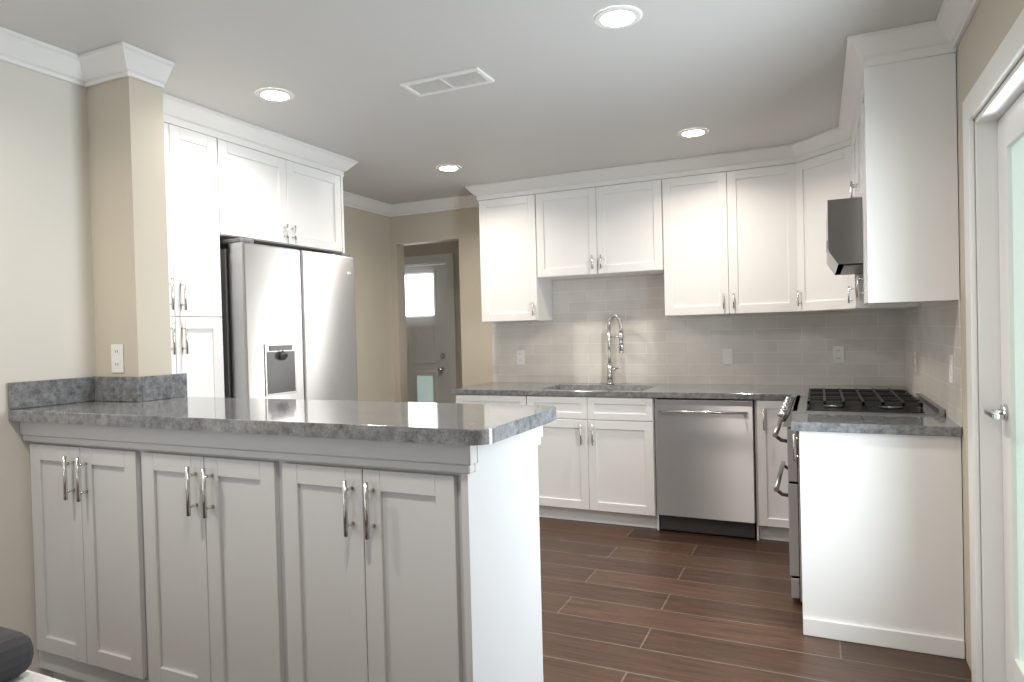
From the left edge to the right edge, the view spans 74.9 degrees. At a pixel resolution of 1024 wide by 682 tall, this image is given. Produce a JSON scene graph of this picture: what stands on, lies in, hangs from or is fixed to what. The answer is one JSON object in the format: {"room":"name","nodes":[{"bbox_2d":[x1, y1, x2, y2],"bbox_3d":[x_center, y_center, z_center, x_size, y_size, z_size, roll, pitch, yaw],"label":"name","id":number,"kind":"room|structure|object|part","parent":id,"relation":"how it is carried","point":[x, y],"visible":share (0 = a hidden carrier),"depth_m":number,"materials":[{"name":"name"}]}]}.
{"room":"kitchen","nodes":[
{"label":"kitchen","id":0,"kind":"room"},
{"bbox_2d":[0,60,95,677],"bbox_3d":[-2.490,0.142,1.235,0.120,2.470,3.420,-1,1,25],"label":"wall","id":1,"kind":"structure","parent":0,"point":[47,328],"depth_m":2.55,"materials":[{"name":"beige paint"}]},
{"bbox_2d":[8,377,95,408],"bbox_3d":[-1.783,0.199,2.597,0.020,0.099,0.311,-1,1,25],"label":"backsplash","id":2,"kind":"structure","parent":1,"relation":"attached to","point":[21,395],"depth_m":2.58,"materials":[{"name":"grey stone"}]},
{"bbox_2d":[0,26,393,216],"bbox_3d":[-1.979,-1.073,2.720,1.066,0.108,6.597,-1,1,25],"label":"crown molding","id":3,"kind":"structure","parent":1,"relation":"attached to","point":[113,62],"depth_m":2.74,"materials":[{"name":"white wood"}]},
{"bbox_2d":[86,76,171,376],"bbox_3d":[-1.958,0.104,2.955,1.110,2.470,0.150,-1,1,25],"label":"column","id":4,"kind":"structure","parent":0,"point":[125,119],"depth_m":2.71,"materials":[{"name":"beige paint"}]},
{"bbox_2d":[111,344,123,372],"bbox_3d":[-1.596,0.071,2.702,0.072,0.116,0.006,-1,1,25],"label":"outlet","id":5,"kind":"object","parent":4,"relation":"attached to","point":[117,359],"visible":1,"depth_m":2.70,"materials":[{"name":"white plastic"}]},
{"bbox_2d":[344,206,394,401],"bbox_3d":[-1.744,0.075,4.606,0.120,2.470,3.030,-1,1,25],"label":"wall","id":6,"kind":"structure","parent":0,"point":[366,234],"depth_m":5.69,"materials":[{"name":"beige paint"}]},
{"bbox_2d":[216,139,344,253],"bbox_3d":[-1.590,-0.799,3.997,0.639,0.492,0.968,-1,1,25],"label":"upper cabinet","id":7,"kind":"object","parent":6,"relation":"attached to","point":[266,199],"depth_m":3.81,"materials":[{"name":"white wood"}]},
{"bbox_2d":[404,241,461,387],"bbox_3d":[-0.773,0.017,6.994,2.450,2.470,0.120,-1,1,25],"label":"wall","id":8,"kind":"structure","parent":0,"point":[432,249],"depth_m":6.82,"materials":[{"name":"beige paint"}]},
{"bbox_2d":[405,265,448,402],"bbox_3d":[-1.056,0.235,7.063,0.868,2.032,0.124,-1,1,25],"label":"door","id":9,"kind":"structure","parent":8,"relation":"in","point":[426,324],"depth_m":7.00,"materials":[{"name":"white wood"}]},
{"bbox_2d":[404,253,456,402],"bbox_3d":[-1.037,0.185,7.108,1.080,2.145,0.140,-1,1,25],"label":"door frame","id":10,"kind":"structure","parent":8,"relation":"attached to","point":[448,259],"depth_m":6.84,"materials":[{"name":"white wood"}]},
{"bbox_2d":[0,0,942,203],"bbox_3d":[-1.040,-1.204,2.852,5.470,0.100,7.870,-1,1,25],"label":"ceiling","id":11,"kind":"structure","parent":0,"point":[573,87],"depth_m":2.92,"materials":[{"name":"white paint"}]},
{"bbox_2d":[255,88,293,101],"bbox_3d":[-1.112,-1.153,3.134,0.176,0.006,0.176,-1,1,25],"label":"recessed light","id":12,"kind":"object","parent":11,"relation":"in","point":[275,94],"visible":1,"depth_m":3.12,"materials":[{"name":"white plastic"}]},
{"bbox_2d":[399,67,494,96],"bbox_3d":[-0.295,-1.169,3.022,0.400,0.012,0.170,-1,1,25],"label":"ceiling vent","id":13,"kind":"object","parent":11,"relation":"in","point":[456,80],"visible":1,"depth_m":3.01,"materials":[{"name":"white metal"}]},
{"bbox_2d":[436,165,460,171],"bbox_3d":[-0.436,-1.190,4.606,0.176,0.006,0.176,-1,1,25],"label":"recessed light","id":14,"kind":"object","parent":11,"relation":"in","point":[448,168],"visible":0.98,"depth_m":4.59,"materials":[{"name":"white"}]},
{"bbox_2d":[593,6,641,28],"bbox_3d":[0.386,-1.181,2.445,0.176,0.006,0.176,-1,1,25],"label":"recessed light","id":15,"kind":"object","parent":11,"relation":"in","point":[616,17],"visible":1,"depth_m":2.43,"materials":[{"name":"white plastic"}]},
{"bbox_2d":[678,128,708,137],"bbox_3d":[1.062,-1.219,3.917,0.176,0.006,0.176,-1,1,25],"label":"recessed light","id":16,"kind":"object","parent":11,"relation":"in","point":[692,132],"visible":1,"depth_m":3.90,"materials":[{"name":"white plastic"}]},
{"bbox_2d":[390,207,898,401],"bbox_3d":[0.181,0.014,5.454,5.470,2.470,0.120,-1,1,25],"label":"wall","id":17,"kind":"structure","parent":0,"point":[461,226],"depth_m":5.66,"materials":[{"name":"beige paint"}]},
{"bbox_2d":[479,193,552,321],"bbox_3d":[0.060,-0.630,5.254,0.541,0.950,0.312,-1,1,25],"label":"upper cabinet","id":18,"kind":"object","parent":17,"relation":"attached to","point":[515,287],"depth_m":5.12,"materials":[{"name":"white wood"}]},
{"bbox_2d":[543,179,666,280],"bbox_3d":[0.676,-0.802,4.966,0.946,0.630,0.312,-1,1,25],"label":"upper cabinet","id":19,"kind":"object","parent":17,"relation":"attached to","point":[611,230],"depth_m":4.81,"materials":[{"name":"white wood"}]},
{"bbox_2d":[392,20,955,216],"bbox_3d":[0.335,-1.153,4.202,3.856,0.108,1.970,-1,1,25],"label":"crown molding","id":20,"kind":"structure","parent":19,"relation":"attached to","point":[905,43],"depth_m":4.32,"materials":[{"name":"white wood"}]},
{"bbox_2d":[651,173,714,316],"bbox_3d":[1.305,-0.654,4.681,0.552,0.950,0.312,-1,1,25],"label":"upper cabinet","id":21,"kind":"object","parent":17,"relation":"attached to","point":[688,201],"depth_m":4.56,"materials":[{"name":"white wood"}]},
{"bbox_2d":[492,274,903,385],"bbox_3d":[1.181,-0.091,4.922,2.964,0.814,0.006,-1,1,25],"label":"tile backsplash","id":22,"kind":"structure","parent":17,"relation":"attached to","point":[568,344],"depth_m":4.91,"materials":[{"name":"grey tile"}]},
{"bbox_2d":[516,350,524,363],"bbox_3d":[0.068,0.133,5.432,0.072,0.116,0.006,-1,1,25],"label":"electrical outlet plate","id":23,"kind":"object","parent":22,"relation":"attached to","point":[520,358],"visible":1,"depth_m":5.43,"materials":[{"name":"white plastic"}]},
{"bbox_2d":[722,348,732,363],"bbox_3d":[1.535,0.109,4.756,0.072,0.116,0.009,-1,1,25],"label":"switch plate","id":24,"kind":"object","parent":22,"relation":"attached to","point":[727,355],"visible":1,"depth_m":4.75,"materials":[{"name":"white plastic"}]},
{"bbox_2d":[832,346,844,362],"bbox_3d":[2.180,0.092,4.461,0.072,0.116,0.006,-1,1,25],"label":"electrical outlet plate","id":25,"kind":"object","parent":22,"relation":"attached to","point":[838,354],"visible":1,"depth_m":4.46,"materials":[{"name":"white plastic"}]},
{"bbox_2d":[715,165,782,314],"bbox_3d":[1.683,-0.661,4.487,0.535,0.950,0.350,-1,1,25],"label":"upper cabinet","id":26,"kind":"object","parent":17,"relation":"attached to","point":[746,241],"depth_m":4.40,"materials":[{"name":"white wood"}]},
{"bbox_2d":[783,148,893,312],"bbox_3d":[2.066,-0.665,4.132,0.670,0.950,0.670,-1,1,25],"label":"upper cabinet","id":27,"kind":"object","parent":17,"relation":"attached to","point":[809,285],"depth_m":4.18,"materials":[{"name":"white wood"}]},
{"bbox_3d":[1.891,-0.661,4.067,0.050,0.944,0.438,-2,1,-20],"label":"corner door","id":28,"kind":"part","parent":27,"relation":"part of","materials":[{"name":"white wood"}]},
{"bbox_2d":[539,517,971,681],"bbox_3d":[-0.974,1.365,2.888,5.470,0.100,7.870,-1,1,25],"label":"floor","id":29,"kind":"structure","parent":0,"point":[622,603],"depth_m":3.06,"materials":[{"name":"brown wood"}]},
{"bbox_2d":[0,626,64,681],"bbox_3d":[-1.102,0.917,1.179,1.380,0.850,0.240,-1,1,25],"label":"sofa","id":30,"kind":"object","parent":29,"relation":"on","point":[16,652],"visible":1,"depth_m":1.10,"materials":[{"name":"grey fabric"}]},
{"bbox_2d":[20,421,159,681],"bbox_3d":[-1.443,0.808,2.499,0.698,1.049,0.276,-1,1,25],"label":"base cabinet","id":31,"kind":"object","parent":29,"relation":"on","point":[94,530],"depth_m":2.36,"materials":[{"name":"grey wood"}]},
{"bbox_2d":[164,122,224,397],"bbox_3d":[-1.885,0.152,3.315,0.639,2.360,0.558,-1,1,25],"label":"tall cabinet","id":32,"kind":"object","parent":29,"relation":"on","point":[218,191],"depth_m":3.29,"materials":[{"name":"white wood"}]},
{"bbox_2d":[152,429,303,681],"bbox_3d":[-0.912,0.798,2.255,0.764,1.049,0.276,-1,1,25],"label":"base cabinet","id":33,"kind":"object","parent":29,"relation":"on","point":[179,535],"depth_m":2.10,"materials":[{"name":"grey wood"}]},
{"bbox_2d":[220,238,357,400],"bbox_3d":[-1.489,0.389,3.978,0.807,1.847,0.905,-1,1,25],"label":"refrigerator","id":34,"kind":"object","parent":29,"relation":"on","point":[288,323],"visible":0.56,"depth_m":3.68,"materials":[{"name":"silver metal"}]},
{"bbox_2d":[296,437,519,681],"bbox_3d":[-0.380,0.787,2.010,0.698,1.049,0.276,-1,1,25],"label":"base cabinet","id":35,"kind":"object","parent":29,"relation":"on","point":[408,552],"depth_m":1.85,"materials":[{"name":"grey wood"}]},
{"bbox_2d":[8,393,556,448],"bbox_3d":[-0.848,0.250,2.295,1.968,0.040,0.540,-1,1,25],"label":"countertop","id":36,"kind":"structure","parent":35,"relation":"on","point":[477,426],"depth_m":2.06,"materials":[{"name":"grey stone"}]},
{"bbox_2d":[456,394,539,516],"bbox_3d":[0.007,0.822,5.121,0.636,0.875,0.619,-1,1,25],"label":"base cabinet","id":37,"kind":"object","parent":29,"relation":"on","point":[512,399],"depth_m":4.82,"materials":[{"name":"white wood"}]},
{"bbox_2d":[512,429,542,681],"bbox_3d":[-0.695,0.790,2.413,1.607,1.049,0.193,-1,1,25],"label":"base cabinet","id":38,"kind":"object","parent":29,"relation":"on","point":[524,455],"depth_m":2.06,"materials":[{"name":"grey wood"}]},
{"bbox_2d":[536,386,660,529],"bbox_3d":[0.659,0.809,4.833,0.913,0.875,0.641,-1,1,25],"label":"base cabinet","id":39,"kind":"object","parent":29,"relation":"on","point":[597,457],"depth_m":4.52,"materials":[{"name":"white wood"}]},
{"bbox_2d":[452,382,915,399],"bbox_3d":[1.016,0.345,4.573,2.982,0.039,0.794,-1,1,25],"label":"countertop","id":40,"kind":"structure","parent":39,"relation":"on","point":[732,391],"depth_m":4.54,"materials":[{"name":"grey stone"}]},
{"bbox_2d":[606,314,624,384],"bbox_3d":[0.770,0.061,4.997,0.160,0.527,0.111,-1,1,25],"label":"faucet","id":41,"kind":"object","parent":40,"relation":"on","point":[610,368],"depth_m":5.02,"materials":[{"name":"silver metal"}]},
{"bbox_2d":[655,398,756,537],"bbox_3d":[1.331,0.800,4.475,0.602,0.868,0.647,-1,1,25],"label":"dishwasher","id":42,"kind":"object","parent":29,"relation":"on","point":[706,470],"visible":0.94,"depth_m":4.21,"materials":[{"name":"silver metal"}]},
{"bbox_2d":[752,398,791,541],"bbox_3d":[1.748,0.788,4.332,0.272,0.875,0.641,-1,1,25],"label":"base cabinet","id":43,"kind":"object","parent":29,"relation":"on","point":[772,509],"depth_m":4.07,"materials":[{"name":"white wood"}]},
{"bbox_2d":[772,388,944,601],"bbox_3d":[1.728,0.754,3.397,0.702,0.970,0.760,-1,1,25],"label":"range","id":44,"kind":"object","parent":29,"relation":"on","point":[873,401],"visible":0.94,"depth_m":3.17,"materials":[{"name":"silver metal"}]},
{"bbox_2d":[790,413,964,658],"bbox_3d":[1.546,0.793,2.878,0.617,0.915,0.332,-1,1,25],"label":"base cabinet","id":45,"kind":"object","parent":29,"relation":"on","point":[881,531],"visible":1,"depth_m":2.74,"materials":[{"name":"white painted wood"},{"name":"nickel"}]},
{"bbox_2d":[790,413,961,436],"bbox_3d":[1.536,0.355,2.871,0.615,0.039,0.332,-1,1,25],"label":"countertop","id":46,"kind":"structure","parent":45,"relation":"on","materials":[{"name":"grey stone"}]},
{"bbox_2d":[913,0,1023,671],"bbox_3d":[1.208,0.046,1.284,0.120,2.470,6.600,-1,1,25],"label":"wall","id":47,"kind":"structure","parent":0,"point":[990,24],"depth_m":2.50,"materials":[{"name":"beige paint"}]},
{"bbox_2d":[826,197,862,274],"bbox_3d":[1.816,-0.510,3.324,0.455,0.302,0.749,-1,1,25],"label":"range hood","id":48,"kind":"object","parent":47,"relation":"attached to","point":[844,238],"visible":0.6,"depth_m":3.05,"materials":[{"name":"silver metal"}]},
{"bbox_2d":[851,126,858,197],"bbox_3d":[1.873,-0.895,3.290,0.312,0.458,0.751,-1,1,25],"label":"upper cabinet","id":49,"kind":"object","parent":47,"relation":"attached to","point":[854,172],"depth_m":3.64,"materials":[{"name":"white wood"}]},
{"bbox_2d":[843,145,919,310],"bbox_3d":[2.069,-0.660,3.751,0.349,0.950,0.233,-1,1,25],"label":"upper cabinet","id":50,"kind":"object","parent":47,"relation":"attached to","point":[850,282],"depth_m":3.89,"materials":[{"name":"white wood"}]},
{"bbox_2d":[855,53,959,308],"bbox_3d":[1.651,-0.636,2.799,0.314,0.950,0.332,-1,1,25],"label":"upper cabinet","id":51,"kind":"object","parent":47,"relation":"attached to","point":[906,120],"depth_m":2.65,"materials":[{"name":"white wood"}]},
{"bbox_3d":[1.584,-0.652,2.657,0.313,0.991,0.018,-1,1,25],"label":"panel","id":52,"kind":"part","parent":51,"relation":"part of","materials":[{"name":"white wood"}]},
{"bbox_2d":[903,300,962,426],"bbox_3d":[2.132,-0.030,3.447,0.006,0.682,1.882,-1,1,25],"label":"tile backsplash","id":53,"kind":"structure","parent":47,"relation":"attached to","point":[932,335],"depth_m":3.12,"materials":[{"name":"grey tile"}]},
{"bbox_2d":[914,352,916,372],"bbox_3d":[2.275,0.119,3.768,0.006,0.116,0.072,-1,1,25],"label":"electrical outlet plate","id":54,"kind":"object","parent":53,"relation":"attached to","point":[915,361],"visible":0.96,"depth_m":3.75,"materials":[{"name":"white plastic"}]},
{"bbox_2d":[949,355,953,383],"bbox_3d":[1.806,0.115,2.751,0.009,0.116,0.072,-1,1,25],"label":"switch plate","id":55,"kind":"object","parent":53,"relation":"attached to","point":[951,379],"visible":0.98,"depth_m":2.73,"materials":[{"name":"white plastic"}]},
{"bbox_2d":[936,0,979,47],"bbox_3d":[0.693,-1.117,0.451,0.077,0.093,4.706,-1,1,25],"label":"crown molding","id":56,"kind":"structure","parent":47,"relation":"attached to","point":[953,18],"depth_m":2.40,"materials":[{"name":"white wood"}]},
{"bbox_2d":[962,9,1023,681],"bbox_3d":[1.488,0.210,1.909,0.140,2.110,1.040,-1,1,25],"label":"door frame","id":57,"kind":"structure","parent":47,"relation":"attached to","point":[983,355],"depth_m":2.30,"materials":[{"name":"white wood"}]},
{"bbox_2d":[984,92,1023,681],"bbox_3d":[1.489,0.261,1.909,0.100,1.992,0.818,-1,1,25],"label":"door","id":58,"kind":"structure","parent":47,"relation":"in","point":[1010,134],"depth_m":2.17,"materials":[{"name":"white wood"}]}
]}

